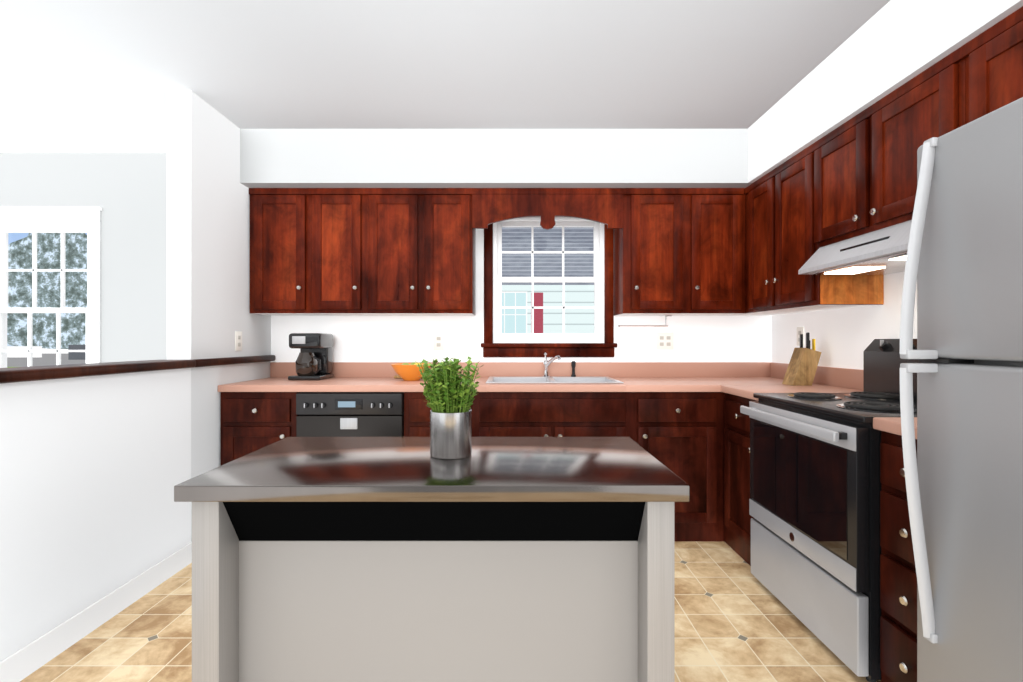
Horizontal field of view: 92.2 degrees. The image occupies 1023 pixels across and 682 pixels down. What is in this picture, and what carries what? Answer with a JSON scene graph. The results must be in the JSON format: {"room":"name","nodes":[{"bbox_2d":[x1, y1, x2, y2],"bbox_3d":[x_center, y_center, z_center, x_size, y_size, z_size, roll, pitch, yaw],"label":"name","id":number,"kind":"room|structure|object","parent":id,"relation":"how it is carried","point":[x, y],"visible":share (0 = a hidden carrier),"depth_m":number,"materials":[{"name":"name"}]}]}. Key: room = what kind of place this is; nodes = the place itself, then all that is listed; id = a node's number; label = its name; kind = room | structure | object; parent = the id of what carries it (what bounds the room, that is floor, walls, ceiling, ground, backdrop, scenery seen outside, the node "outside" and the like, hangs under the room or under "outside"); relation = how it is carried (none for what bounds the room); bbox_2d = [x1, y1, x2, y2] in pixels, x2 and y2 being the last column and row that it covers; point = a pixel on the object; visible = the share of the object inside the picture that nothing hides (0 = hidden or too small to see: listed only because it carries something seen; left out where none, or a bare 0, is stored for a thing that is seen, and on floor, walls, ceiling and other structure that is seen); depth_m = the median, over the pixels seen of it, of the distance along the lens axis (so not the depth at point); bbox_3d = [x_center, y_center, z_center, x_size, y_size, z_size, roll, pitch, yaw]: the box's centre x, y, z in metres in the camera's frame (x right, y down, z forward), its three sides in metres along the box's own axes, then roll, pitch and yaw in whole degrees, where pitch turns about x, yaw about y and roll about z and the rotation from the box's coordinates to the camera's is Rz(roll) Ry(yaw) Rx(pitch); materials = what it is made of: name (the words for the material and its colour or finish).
{"room":"kitchen","nodes":[
{"label":"kitchen","id":0,"kind":"room"},
{"bbox_2d":[0,90,270,661],"bbox_3d":[-1.765,-0.080,0.540,0.130,2.500,5.880,0,0,0],"label":"wall","id":1,"kind":"structure","parent":0,"point":[94,470],"depth_m":2.26,"materials":[{"name":"white paint"}]},
{"bbox_2d":[0,355,274,383],"bbox_3d":[-1.765,0.119,0.539,0.200,0.042,5.879,0,0,0],"label":"ledge","id":2,"kind":"object","parent":1,"relation":"on","point":[22,374],"depth_m":2.05,"materials":[{"name":"brown wood"}]},
{"bbox_2d":[235,331,241,350],"bbox_3d":[-1.696,0.000,3.060,0.007,0.120,0.075,0,0,0],"label":"electrical outlet","id":3,"kind":"object","parent":1,"relation":"attached to","point":[238,340],"visible":1,"depth_m":3.05,"materials":[{"name":"white plastic"}]},
{"bbox_2d":[0,153,771,362],"bbox_3d":[-1.430,-0.080,3.550,6.940,2.500,0.140,0,0,0],"label":"wall","id":4,"kind":"structure","parent":0,"point":[126,193],"depth_m":3.48,"materials":[{"name":"grey paint"}]},
{"bbox_2d":[0,207,101,367],"bbox_3d":[-3.348,-0.231,3.526,0.909,1.422,0.148,0,0,0],"label":"dining window","id":5,"kind":"structure","parent":4,"relation":"in","point":[34,221],"depth_m":3.51,"materials":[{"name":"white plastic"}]},
{"bbox_2d":[249,188,308,315],"bbox_3d":[-1.504,-0.584,3.324,0.390,0.810,0.309,0,0,0],"label":"upper cabinet","id":6,"kind":"object","parent":4,"relation":"attached to","point":[279,217],"depth_m":3.18,"materials":[{"name":"brown wood"}]},
{"bbox_2d":[309,188,364,315],"bbox_3d":[-1.129,-0.584,3.324,0.360,0.810,0.309,0,0,0],"label":"upper cabinet","id":7,"kind":"object","parent":4,"relation":"attached to","point":[336,215],"depth_m":3.18,"materials":[{"name":"brown wood"}]},
{"bbox_2d":[365,188,476,315],"bbox_3d":[-0.601,-0.584,3.324,0.695,0.810,0.309,0,0,0],"label":"upper cabinet","id":8,"kind":"object","parent":4,"relation":"attached to","point":[380,251],"depth_m":3.18,"materials":[{"name":"brown wood"}]},
{"bbox_2d":[472,194,622,229],"bbox_3d":[0.234,-0.835,3.189,0.976,0.224,0.022,0,0,0],"label":"window valance","id":9,"kind":"object","parent":8,"relation":"attached to","point":[488,209],"visible":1,"depth_m":3.18,"materials":[{"name":"brown wood"}]},
{"bbox_2d":[433,333,443,350],"bbox_3d":[-0.515,0.005,3.476,0.075,0.125,0.007,0,0,0],"label":"electrical outlet","id":10,"kind":"object","parent":4,"relation":"attached to","point":[438,341],"visible":1,"depth_m":3.47,"materials":[{"name":"white plastic"}]},
{"bbox_2d":[481,216,616,356],"bbox_3d":[0.263,-0.417,3.515,0.955,1.065,0.170,0,0,0],"label":"kitchen window","id":11,"kind":"structure","parent":4,"relation":"in","point":[602,278],"depth_m":3.48,"materials":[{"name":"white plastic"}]},
{"bbox_2d":[614,188,688,315],"bbox_3d":[0.928,-0.584,3.324,0.410,0.810,0.309,0,0,0],"label":"upper cabinet","id":12,"kind":"object","parent":4,"relation":"attached to","point":[651,249],"depth_m":3.18,"materials":[{"name":"brown wood"}]},
{"bbox_2d":[618,315,671,326],"bbox_3d":[0.909,-0.137,3.380,0.353,0.083,0.120,0,0,0],"label":"paper towel holder","id":13,"kind":"object","parent":12,"relation":"attached to","point":[665,316],"visible":0.98,"depth_m":3.38,"materials":[{"name":"silver metal"}]},
{"bbox_2d":[656,332,673,349],"bbox_3d":[1.085,0.000,3.476,0.125,0.125,0.007,0,0,0],"label":"electrical outlet","id":14,"kind":"object","parent":4,"relation":"attached to","point":[664,340],"visible":1,"depth_m":3.47,"materials":[{"name":"white plastic"}]},
{"bbox_2d":[689,188,745,315],"bbox_3d":[1.326,-0.584,3.324,0.386,0.810,0.309,0,0,0],"label":"upper cabinet","id":15,"kind":"object","parent":4,"relation":"attached to","point":[717,216],"depth_m":3.18,"materials":[{"name":"brown wood"}]},
{"bbox_2d":[0,0,889,152],"bbox_3d":[-1.430,-1.370,0.640,6.940,0.080,6.080,0,0,0],"label":"ceiling","id":16,"kind":"structure","parent":0,"point":[90,76],"depth_m":2.35,"materials":[{"name":"white paint"}]},
{"bbox_2d":[240,0,1022,188],"bbox_3d":[0.070,-1.160,0.540,3.540,0.340,5.880,0,0,0],"label":"soffit ceiling","id":17,"kind":"structure","parent":16,"relation":"attached to","point":[890,46],"depth_m":3.08,"materials":[{"name":"grey paint"}]},
{"bbox_2d":[20,541,880,681],"bbox_3d":[-1.430,1.200,0.640,6.940,0.060,6.080,0,0,0],"label":"floor","id":18,"kind":"structure","parent":0,"point":[736,620],"depth_m":1.94,"materials":[{"name":"tile"}]},
{"bbox_2d":[0,542,191,681],"bbox_3d":[-3.193,1.117,0.540,3.014,0.105,5.880,0,0,0],"label":"baseboard","id":19,"kind":"structure","parent":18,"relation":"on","point":[29,659],"depth_m":1.96,"materials":[{"name":"white wood"}]},
{"bbox_2d":[221,392,298,465],"bbox_3d":[-1.476,0.733,3.165,0.447,0.874,0.629,0,0,0],"label":"base cabinet","id":20,"kind":"object","parent":18,"relation":"on","point":[251,422],"depth_m":2.85,"materials":[{"name":"brown wood"}]},
{"bbox_2d":[296,392,403,436],"bbox_3d":[-0.940,0.734,3.126,0.618,0.872,0.628,0,0,0],"label":"dishwasher","id":21,"kind":"object","parent":18,"relation":"on","point":[350,414],"visible":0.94,"depth_m":2.85,"materials":[{"name":"black metal"}]},
{"bbox_2d":[174,437,689,681],"bbox_3d":[-0.193,0.760,1.495,1.250,0.820,0.610,0,0,0],"label":"kitchen island","id":22,"kind":"object","parent":18,"relation":"on","point":[412,559],"visible":1,"depth_m":1.30,"materials":[{"name":"wood"}]},
{"bbox_2d":[415,356,482,458],"bbox_3d":[-0.189,0.198,1.514,0.208,0.302,0.237,0,0,0],"label":"potted plant","id":23,"kind":"object","parent":22,"relation":"on","point":[449,394],"visible":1,"depth_m":1.47,"materials":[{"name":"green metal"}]},
{"bbox_2d":[404,392,476,436],"bbox_3d":[-0.419,0.733,3.165,0.418,0.874,0.629,0,0,0],"label":"base cabinet","id":24,"kind":"object","parent":18,"relation":"on","point":[416,412],"depth_m":2.87,"materials":[{"name":"brown wood"}]},
{"bbox_2d":[477,392,636,442],"bbox_3d":[0.245,0.733,3.165,0.910,0.874,0.629,0,0,0],"label":"base cabinet","id":25,"kind":"object","parent":18,"relation":"on","point":[499,414],"depth_m":2.85,"materials":[{"name":"brown wood"}]},
{"bbox_2d":[637,392,723,540],"bbox_3d":[0.970,0.733,3.165,0.539,0.874,0.629,0,0,0],"label":"base cabinet","id":26,"kind":"object","parent":18,"relation":"on","point":[680,435],"depth_m":2.86,"materials":[{"name":"brown wood"}]},
{"bbox_2d":[218,362,713,391],"bbox_3d":[0.070,0.223,3.155,3.538,0.145,0.649,0,0,0],"label":"countertop","id":27,"kind":"structure","parent":26,"relation":"on","point":[348,376],"depth_m":3.35,"materials":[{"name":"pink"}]},
{"bbox_2d":[288,333,333,379],"bbox_3d":[-1.339,0.102,3.300,0.212,0.305,0.260,0,0,0],"label":"coffee maker","id":28,"kind":"object","parent":27,"relation":"on","point":[313,361],"visible":1,"depth_m":3.19,"materials":[{"name":"black plastic"}]},
{"bbox_2d":[391,362,429,380],"bbox_3d":[-0.647,0.197,3.190,0.268,0.115,0.268,0,0,0],"label":"fruit bowl","id":29,"kind":"object","parent":27,"relation":"on","point":[407,371],"visible":0.92,"depth_m":3.11,"materials":[{"name":"orange ceramic"}]},
{"bbox_2d":[542,352,560,376],"bbox_3d":[0.271,0.162,3.354,0.118,0.170,0.167,0,0,0],"label":"faucet","id":30,"kind":"object","parent":27,"relation":"on","point":[546,363],"visible":0.98,"depth_m":3.39,"materials":[{"name":"silver metal"}]},
{"bbox_2d":[486,376,623,382],"bbox_3d":[0.260,0.271,3.197,0.830,0.045,0.495,0,0,0],"label":"sink","id":31,"kind":"object","parent":27,"relation":"in","point":[550,379],"visible":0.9,"depth_m":3.37,"materials":[{"name":"metal"}]},
{"bbox_2d":[571,361,575,376],"bbox_3d":[0.430,0.193,3.410,0.034,0.108,0.034,0,0,0],"label":"sprayer","id":32,"kind":"object","parent":31,"relation":"on","point":[573,364],"visible":1,"depth_m":3.40,"materials":[{"name":"black plastic"}]},
{"bbox_2d":[714,362,862,400],"bbox_3d":[1.510,0.223,2.623,0.658,0.145,0.414,0,0,0],"label":"countertop","id":33,"kind":"structure","parent":26,"relation":"on","point":[745,379],"depth_m":2.85,"materials":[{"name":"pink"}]},
{"bbox_2d":[782,332,821,385],"bbox_3d":[1.683,0.102,2.855,0.165,0.304,0.110,0,0,0],"label":"knife block","id":34,"kind":"object","parent":33,"relation":"on","point":[802,367],"visible":1,"depth_m":2.80,"materials":[{"name":"brown wood"}]},
{"bbox_2d":[724,393,756,565],"bbox_3d":[1.530,0.733,2.643,0.618,0.874,0.454,0,0,0],"label":"base cabinet","id":35,"kind":"object","parent":18,"relation":"on","point":[737,519],"depth_m":2.67,"materials":[{"name":"brown wood"}]},
{"bbox_2d":[740,339,921,681],"bbox_3d":[1.470,0.580,2.034,0.731,1.180,0.761,0,0,0],"label":"range","id":36,"kind":"object","parent":18,"relation":"on","point":[814,499],"visible":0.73,"depth_m":1.88,"materials":[{"name":"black metal"}]},
{"bbox_2d":[880,431,916,681],"bbox_3d":[1.530,0.733,1.506,0.618,0.874,0.290,0,0,0],"label":"base cabinet","id":37,"kind":"object","parent":18,"relation":"on","point":[898,619],"depth_m":1.56,"materials":[{"name":"brown wood"}]},
{"bbox_2d":[862,378,916,438],"bbox_3d":[1.525,0.223,1.506,0.629,0.145,0.291,0,0,0],"label":"countertop","id":38,"kind":"structure","parent":37,"relation":"on","point":[887,424],"depth_m":1.59,"materials":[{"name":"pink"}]},
{"bbox_2d":[900,97,1022,681],"bbox_3d":[1.411,0.312,0.962,0.797,1.715,0.764,0,0,0],"label":"refrigerator","id":39,"kind":"object","parent":18,"relation":"on","point":[964,468],"visible":1,"depth_m":1.19,"materials":[{"name":"grey metal"}]},
{"bbox_2d":[772,271,916,369],"bbox_3d":[1.910,-0.080,0.540,0.140,2.500,5.880,0,0,0],"label":"wall","id":40,"kind":"structure","parent":0,"point":[844,338],"depth_m":2.71,"materials":[{"name":"white paint"}]},
{"bbox_2d":[729,314,774,315],"bbox_3d":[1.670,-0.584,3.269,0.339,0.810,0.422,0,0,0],"label":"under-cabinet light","id":41,"kind":"object","parent":40,"relation":"attached to","point":[738,314],"depth_m":3.42,"materials":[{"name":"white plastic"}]},
{"bbox_2d":[745,175,764,314],"bbox_3d":[1.670,-0.584,2.929,0.339,0.810,0.374,0,0,0],"label":"upper cabinet","id":42,"kind":"object","parent":40,"relation":"attached to","point":[755,192],"depth_m":3.04,"materials":[{"name":"brown wood"}]},
{"bbox_2d":[797,327,803,345],"bbox_3d":[1.836,-0.030,3.130,0.007,0.120,0.075,0,0,0],"label":"electrical outlet","id":43,"kind":"object","parent":40,"relation":"attached to","point":[800,330],"visible":0.62,"depth_m":3.13,"materials":[{"name":"white plastic"}]},
{"bbox_2d":[765,139,883,314],"bbox_3d":[1.670,-0.584,2.635,0.339,0.810,0.506,0,0,0],"label":"upper cabinet","id":44,"kind":"object","parent":40,"relation":"attached to","point":[793,188],"depth_m":2.58,"materials":[{"name":"brown wood"}]},
{"bbox_2d":[798,220,911,274],"bbox_3d":[1.624,-0.388,2.038,0.428,0.143,0.760,0,0,0],"label":"range hood","id":45,"kind":"object","parent":44,"relation":"attached to","point":[883,251],"visible":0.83,"depth_m":2.08,"materials":[{"name":"metal"}]},
{"bbox_2d":[821,50,956,246],"bbox_3d":[1.670,-0.725,2.044,0.339,0.529,0.792,0,0,0],"label":"upper cabinet","id":46,"kind":"object","parent":40,"relation":"attached to","point":[855,176],"depth_m":1.99,"materials":[{"name":"brown wood"}]},
{"bbox_2d":[957,7,1022,127],"bbox_3d":[1.670,-0.790,1.189,0.339,0.399,0.918,0,0,0],"label":"upper cabinet","id":47,"kind":"object","parent":40,"relation":"attached to","point":[989,66],"depth_m":1.54,"materials":[{"name":"brown wood"}]},
{"label":"outside","id":48,"kind":"structure","parent":0,"visible":0},
{"bbox_2d":[7,233,86,367],"bbox_3d":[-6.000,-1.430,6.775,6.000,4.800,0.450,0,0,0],"label":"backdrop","id":49,"kind":"structure","parent":48,"point":[80,259],"depth_m":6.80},
{"bbox_2d":[502,227,593,332],"bbox_3d":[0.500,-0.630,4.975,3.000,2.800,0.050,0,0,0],"label":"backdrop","id":50,"kind":"structure","parent":48,"point":[545,267],"depth_m":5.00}
]}

